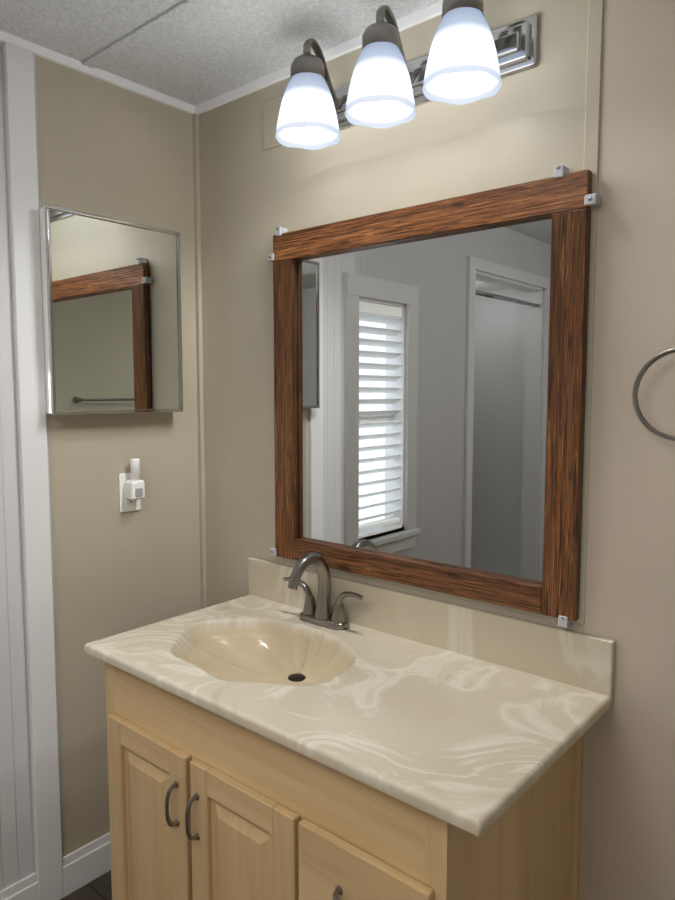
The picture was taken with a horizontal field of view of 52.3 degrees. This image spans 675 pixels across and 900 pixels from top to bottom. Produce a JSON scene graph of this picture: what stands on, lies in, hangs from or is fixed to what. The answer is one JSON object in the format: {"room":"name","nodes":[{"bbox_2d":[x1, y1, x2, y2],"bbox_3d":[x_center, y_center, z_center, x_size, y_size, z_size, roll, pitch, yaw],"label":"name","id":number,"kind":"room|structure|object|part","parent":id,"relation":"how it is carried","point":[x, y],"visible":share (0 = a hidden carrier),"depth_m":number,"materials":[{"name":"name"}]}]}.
{"room":"bathroom","nodes":[
{"label":"bathroom","id":0,"kind":"room"},
{"bbox_2d":[60,870,111,899],"bbox_3d":[-1.377,1.372,1.172,5.300,0.100,3.200,4,6,40],"label":"floor","id":1,"kind":"structure","parent":0,"point":[99,888],"depth_m":1.96,"materials":[{"name":"brown tile"}]},
{"bbox_2d":[84,552,614,899],"bbox_3d":[-0.036,0.787,1.566,1.089,0.999,0.582,4,6,40],"label":"bathroom vanity","id":2,"kind":"object","parent":1,"relation":"on","point":[298,731],"visible":1,"depth_m":1.40,"materials":[{"name":"brown wood"}]},
{"bbox_3d":[-0.433,0.672,1.564,0.193,0.056,0.019,4,6,40],"label":"door rail","id":3,"kind":"part","parent":2,"relation":"part of","materials":[{"name":"brown wood"}]},
{"bbox_3d":[-0.435,0.912,1.583,0.169,0.401,0.009,4,6,40],"label":"door panel","id":4,"kind":"part","parent":2,"relation":"part of","materials":[{"name":"brown wood"}]},
{"bbox_3d":[-0.356,0.764,1.474,0.009,0.096,0.031,4,6,40],"label":"handle","id":5,"kind":"part","parent":2,"relation":"part of","materials":[{"name":"silver metal"}]},
{"bbox_3d":[-0.303,0.768,1.429,0.009,0.096,0.031,4,6,40],"label":"handle","id":6,"kind":"part","parent":2,"relation":"part of","materials":[{"name":"silver metal"}]},
{"bbox_3d":[-0.190,0.690,1.357,0.193,0.056,0.019,4,6,40],"label":"door rail","id":7,"kind":"part","parent":2,"relation":"part of","materials":[{"name":"brown wood"}]},
{"bbox_3d":[-0.192,0.930,1.376,0.169,0.401,0.009,4,6,40],"label":"door panel","id":8,"kind":"part","parent":2,"relation":"part of","materials":[{"name":"brown wood"}]},
{"bbox_3d":[-0.194,0.598,1.378,0.888,0.149,0.018,4,6,40],"label":"frame rail","id":9,"kind":"part","parent":2,"relation":"part of","materials":[{"name":"brown wood"}]},
{"bbox_2d":[283,552,362,629],"bbox_3d":[-0.070,0.366,1.795,0.274,0.199,0.163,4,6,40],"label":"faucet","id":10,"kind":"object","parent":2,"relation":"on","point":[322,601],"depth_m":1.82,"materials":[{"name":"silver metal"}]},
{"bbox_3d":[0.030,0.761,1.143,0.104,0.009,0.031,4,6,40],"label":"drawer handle","id":11,"kind":"part","parent":2,"relation":"part of","materials":[{"name":"silver metal"}]},
{"bbox_3d":[0.040,0.760,1.167,0.281,0.162,0.019,4,6,40],"label":"drawer","id":12,"kind":"part","parent":2,"relation":"part of","materials":[{"name":"brown wood"}]},
{"bbox_2d":[0,42,200,890],"bbox_3d":[-0.742,0.103,1.965,0.100,2.295,0.810,4,6,40],"label":"wall","id":13,"kind":"structure","parent":0,"point":[107,149],"depth_m":1.95,"materials":[{"name":"beige paint"}]},
{"bbox_2d":[3,41,63,899],"bbox_3d":[-0.797,0.127,1.813,0.016,2.273,0.070,4,6,40],"label":"trim","id":14,"kind":"structure","parent":13,"relation":"attached to","point":[25,239],"depth_m":1.80,"materials":[{"name":"white paint"}]},
{"bbox_2d":[63,841,110,896],"bbox_3d":[-0.610,1.198,2.126,0.014,0.085,0.508,4,6,40],"label":"baseboard","id":15,"kind":"structure","parent":13,"relation":"attached to","point":[85,869],"depth_m":1.98,"materials":[{"name":"white paint"}]},
{"bbox_2d":[62,832,109,865],"bbox_3d":[-0.612,1.143,2.123,0.008,0.025,0.508,4,6,40],"label":"cap","id":16,"kind":"object","parent":15,"relation":"on","point":[84,849],"visible":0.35,"depth_m":1.99,"materials":[{"name":"white paint"}]},
{"bbox_2d":[0,30,194,113],"bbox_3d":[-1.410,-0.956,1.002,0.012,0.022,3.000,4,6,40],"label":"trim","id":17,"kind":"structure","parent":13,"relation":"attached to","point":[66,61],"depth_m":1.88,"materials":[{"name":"white paint"}]},
{"bbox_2d":[39,204,182,414],"bbox_3d":[-0.626,-0.372,1.938,0.057,0.535,0.413,4,6,40],"label":"mirrored medicine cabinet","id":18,"kind":"object","parent":13,"relation":"attached to","point":[111,308],"visible":1,"depth_m":1.90,"materials":[{"name":"silver mirror"}]},
{"bbox_3d":[-0.739,-0.357,1.771,0.012,0.515,0.010,4,6,40],"label":"frame","id":19,"kind":"part","parent":18,"relation":"part of","materials":[{"name":"silver metal"}]},
{"bbox_3d":[-0.609,-0.632,1.902,0.012,0.010,0.413,4,6,40],"label":"frame","id":20,"kind":"part","parent":18,"relation":"part of","materials":[{"name":"silver metal"}]},
{"bbox_3d":[-0.609,-0.109,1.946,0.012,0.010,0.413,4,6,40],"label":"frame","id":21,"kind":"part","parent":18,"relation":"part of","materials":[{"name":"silver metal"}]},
{"bbox_3d":[-0.478,-0.383,2.077,0.012,0.515,0.010,4,6,40],"label":"frame","id":22,"kind":"part","parent":18,"relation":"part of","materials":[{"name":"silver metal"}]},
{"bbox_2d":[119,473,144,512],"bbox_3d":[-0.597,0.126,2.021,0.050,0.115,0.070,4,6,40],"label":"electrical outlet plate","id":23,"kind":"object","parent":13,"relation":"attached to","point":[124,506],"depth_m":2.01,"materials":[{"name":"white plastic"}]},
{"bbox_2d":[126,499,135,503],"bbox_3d":[-0.611,0.144,2.034,0.004,0.027,0.033,4,6,40],"label":"socket","id":24,"kind":"object","parent":23,"relation":"attached to","point":[127,500],"depth_m":2.03,"materials":[{"name":"white plastic"}]},
{"bbox_2d":[130,459,139,480],"bbox_3d":[-0.593,0.059,2.013,0.027,0.067,0.027,4,6,40],"label":"air freshener","id":25,"kind":"object","parent":23,"relation":"attached to","point":[135,469],"visible":0.83,"depth_m":2.00,"materials":[{"name":"white plastic"}]},
{"bbox_2d":[135,488,142,496],"bbox_3d":[-0.580,0.124,2.005,0.006,0.026,0.026,4,6,40],"label":"vent","id":26,"kind":"object","parent":23,"relation":"attached to","point":[138,492],"visible":1,"depth_m":2.00,"materials":[{"name":"grey plastic"}]},
{"bbox_2d":[0,0,441,105],"bbox_3d":[-1.377,-1.014,0.968,5.300,0.100,3.200,4,6,40],"label":"ceiling","id":27,"kind":"structure","parent":0,"point":[211,50],"depth_m":1.69,"materials":[{"name":"white paint"}]},
{"bbox_2d":[81,0,212,68],"bbox_3d":[0.307,-0.965,1.020,2.600,0.006,0.038,4,6,40],"label":"batten","id":28,"kind":"object","parent":27,"relation":"attached to","point":[158,24],"visible":1,"depth_m":1.67,"materials":[{"name":"white paint"}]},
{"bbox_2d":[199,0,587,632],"bbox_3d":[0.580,0.148,1.437,2.800,2.295,0.100,4,6,40],"label":"wall","id":29,"kind":"structure","parent":0,"point":[524,126],"depth_m":1.90,"materials":[{"name":"beige paint"}]},
{"bbox_2d":[192,113,206,608],"bbox_3d":[-0.441,0.041,2.226,0.014,2.173,0.014,4,6,40],"label":"trim","id":30,"kind":"structure","parent":29,"relation":"attached to","point":[198,298],"depth_m":2.19,"materials":[{"name":"beige paint"}]},
{"bbox_2d":[263,95,282,149],"bbox_3d":[-0.172,-0.916,1.921,0.102,0.132,0.003,4,6,40],"label":"wall plate","id":31,"kind":"object","parent":29,"relation":"attached to","point":[271,108],"visible":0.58,"depth_m":1.93,"materials":[{"name":"beige paint"}]},
{"bbox_2d":[195,0,442,114],"bbox_3d":[0.544,-0.981,1.298,2.600,0.022,0.012,4,6,40],"label":"trim","id":32,"kind":"structure","parent":29,"relation":"attached to","point":[415,18],"depth_m":1.78,"materials":[{"name":"white paint"}]},
{"bbox_2d":[275,0,537,149],"bbox_3d":[0.114,-0.860,1.538,0.608,0.236,0.220,4,6,40],"label":"sconce","id":33,"kind":"object","parent":29,"relation":"attached to","point":[471,57],"visible":1,"depth_m":1.46,"materials":[{"name":"white glass"}]},
{"bbox_2d":[290,53,324,78],"bbox_3d":[-0.072,-0.908,1.651,0.083,0.078,0.083,4,6,40],"label":"socket","id":34,"kind":"object","parent":33,"relation":"attached to","point":[307,65],"depth_m":1.62,"materials":[{"name":"grey metal"}]},
{"bbox_3d":[-0.072,-0.822,1.659,0.158,0.139,0.158,4,6,40],"label":"lamp shade","id":35,"kind":"part","parent":33,"relation":"part of","materials":[{"name":"white glass"}]},
{"bbox_3d":[-0.037,-0.928,1.690,0.023,0.126,0.121,4,6,40],"label":"arm","id":36,"kind":"part","parent":33,"relation":"part of"},
{"bbox_3d":[0.095,-0.809,1.517,0.158,0.139,0.158,4,6,40],"label":"lamp shade","id":37,"kind":"part","parent":33,"relation":"part of","materials":[{"name":"white glass"}]},
{"bbox_2d":[362,21,399,49],"bbox_3d":[0.095,-0.896,1.510,0.083,0.078,0.083,4,6,40],"label":"socket","id":38,"kind":"object","parent":33,"relation":"attached to","point":[380,35],"depth_m":1.47,"materials":[{"name":"grey metal"}]},
{"bbox_3d":[0.130,-0.916,1.549,0.023,0.126,0.121,4,6,40],"label":"arm","id":39,"kind":"part","parent":33,"relation":"part of"},
{"bbox_3d":[0.251,-0.798,1.384,0.158,0.139,0.158,4,6,40],"label":"lamp shade","id":40,"kind":"part","parent":33,"relation":"part of","materials":[{"name":"white glass"}]},
{"bbox_2d":[442,0,483,17],"bbox_3d":[0.251,-0.884,1.377,0.083,0.078,0.083,4,6,40],"label":"socket","id":41,"kind":"object","parent":33,"relation":"attached to","point":[450,8],"depth_m":1.34,"materials":[{"name":"grey metal"}]},
{"bbox_2d":[248,557,614,704],"bbox_3d":[0.147,0.424,1.751,1.089,0.135,0.018,4,6,40],"label":"backsplash","id":42,"kind":"structure","parent":29,"relation":"attached to","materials":[{"name":"stone"}]},
{"bbox_2d":[268,165,601,627],"bbox_3d":[0.162,-0.123,1.681,0.922,0.946,0.034,4,6,40],"label":"vanity mirror","id":43,"kind":"object","parent":29,"relation":"attached to","point":[429,384],"visible":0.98,"depth_m":1.62,"materials":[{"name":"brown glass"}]},
{"bbox_3d":[-0.146,-0.108,1.947,0.074,0.838,0.022,4,6,40],"label":"frame","id":44,"kind":"part","parent":43,"relation":"part of","materials":[{"name":"brown wood"}]},
{"bbox_3d":[0.172,-0.123,1.692,0.846,0.872,0.006,4,6,40],"label":"glass","id":45,"kind":"part","parent":43,"relation":"part of","materials":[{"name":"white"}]},
{"bbox_3d":[0.162,-0.540,1.646,0.886,0.074,0.022,4,6,40],"label":"frame","id":46,"kind":"part","parent":43,"relation":"part of","materials":[{"name":"brown wood"}]},
{"bbox_3d":[0.471,-0.063,1.422,0.074,0.838,0.022,4,6,40],"label":"frame","id":47,"kind":"part","parent":43,"relation":"part of","materials":[{"name":"brown wood"}]},
{"bbox_2d":[572,0,603,624],"bbox_3d":[0.505,-0.304,1.392,0.030,1.343,0.006,4,6,40],"label":"trim","id":48,"kind":"structure","parent":29,"relation":"attached to","point":[593,82],"depth_m":1.37,"materials":[{"name":"beige paint"}]},
{"bbox_2d":[579,0,674,899],"bbox_3d":[1.027,0.197,0.991,1.338,2.273,0.002,4,6,40],"label":"wall panel","id":49,"kind":"object","parent":29,"relation":"attached to","point":[627,847],"visible":1,"depth_m":1.35,"materials":[{"name":"beige paint"}]},
{"bbox_2d":[633,348,674,440],"bbox_3d":[0.638,-0.119,1.262,0.173,0.207,0.052,4,6,40],"label":"towel ring","id":50,"kind":"object","parent":49,"relation":"attached to","point":[641,417],"visible":0.94,"depth_m":1.29,"materials":[{"name":"silver metal"}]},
{"bbox_3d":[-1.119,0.885,1.589,0.100,0.800,0.350,4,6,40],"label":"wall","id":51,"kind":"structure","parent":0,"visible":0},
{"bbox_2d":[3,881,38,899],"bbox_3d":[-1.176,1.255,1.464,0.015,0.085,1.098,4,6,40],"label":"baseboard","id":52,"kind":"structure","parent":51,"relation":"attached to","point":[30,892],"depth_m":1.85,"materials":[{"name":"white paint"}]},
{"bbox_2d":[0,872,36,899],"bbox_3d":[-1.179,1.200,1.461,0.008,0.025,1.098,4,6,40],"label":"cap","id":53,"kind":"object","parent":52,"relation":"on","point":[10,890],"visible":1,"depth_m":1.84,"materials":[{"name":"white paint"}]}
]}

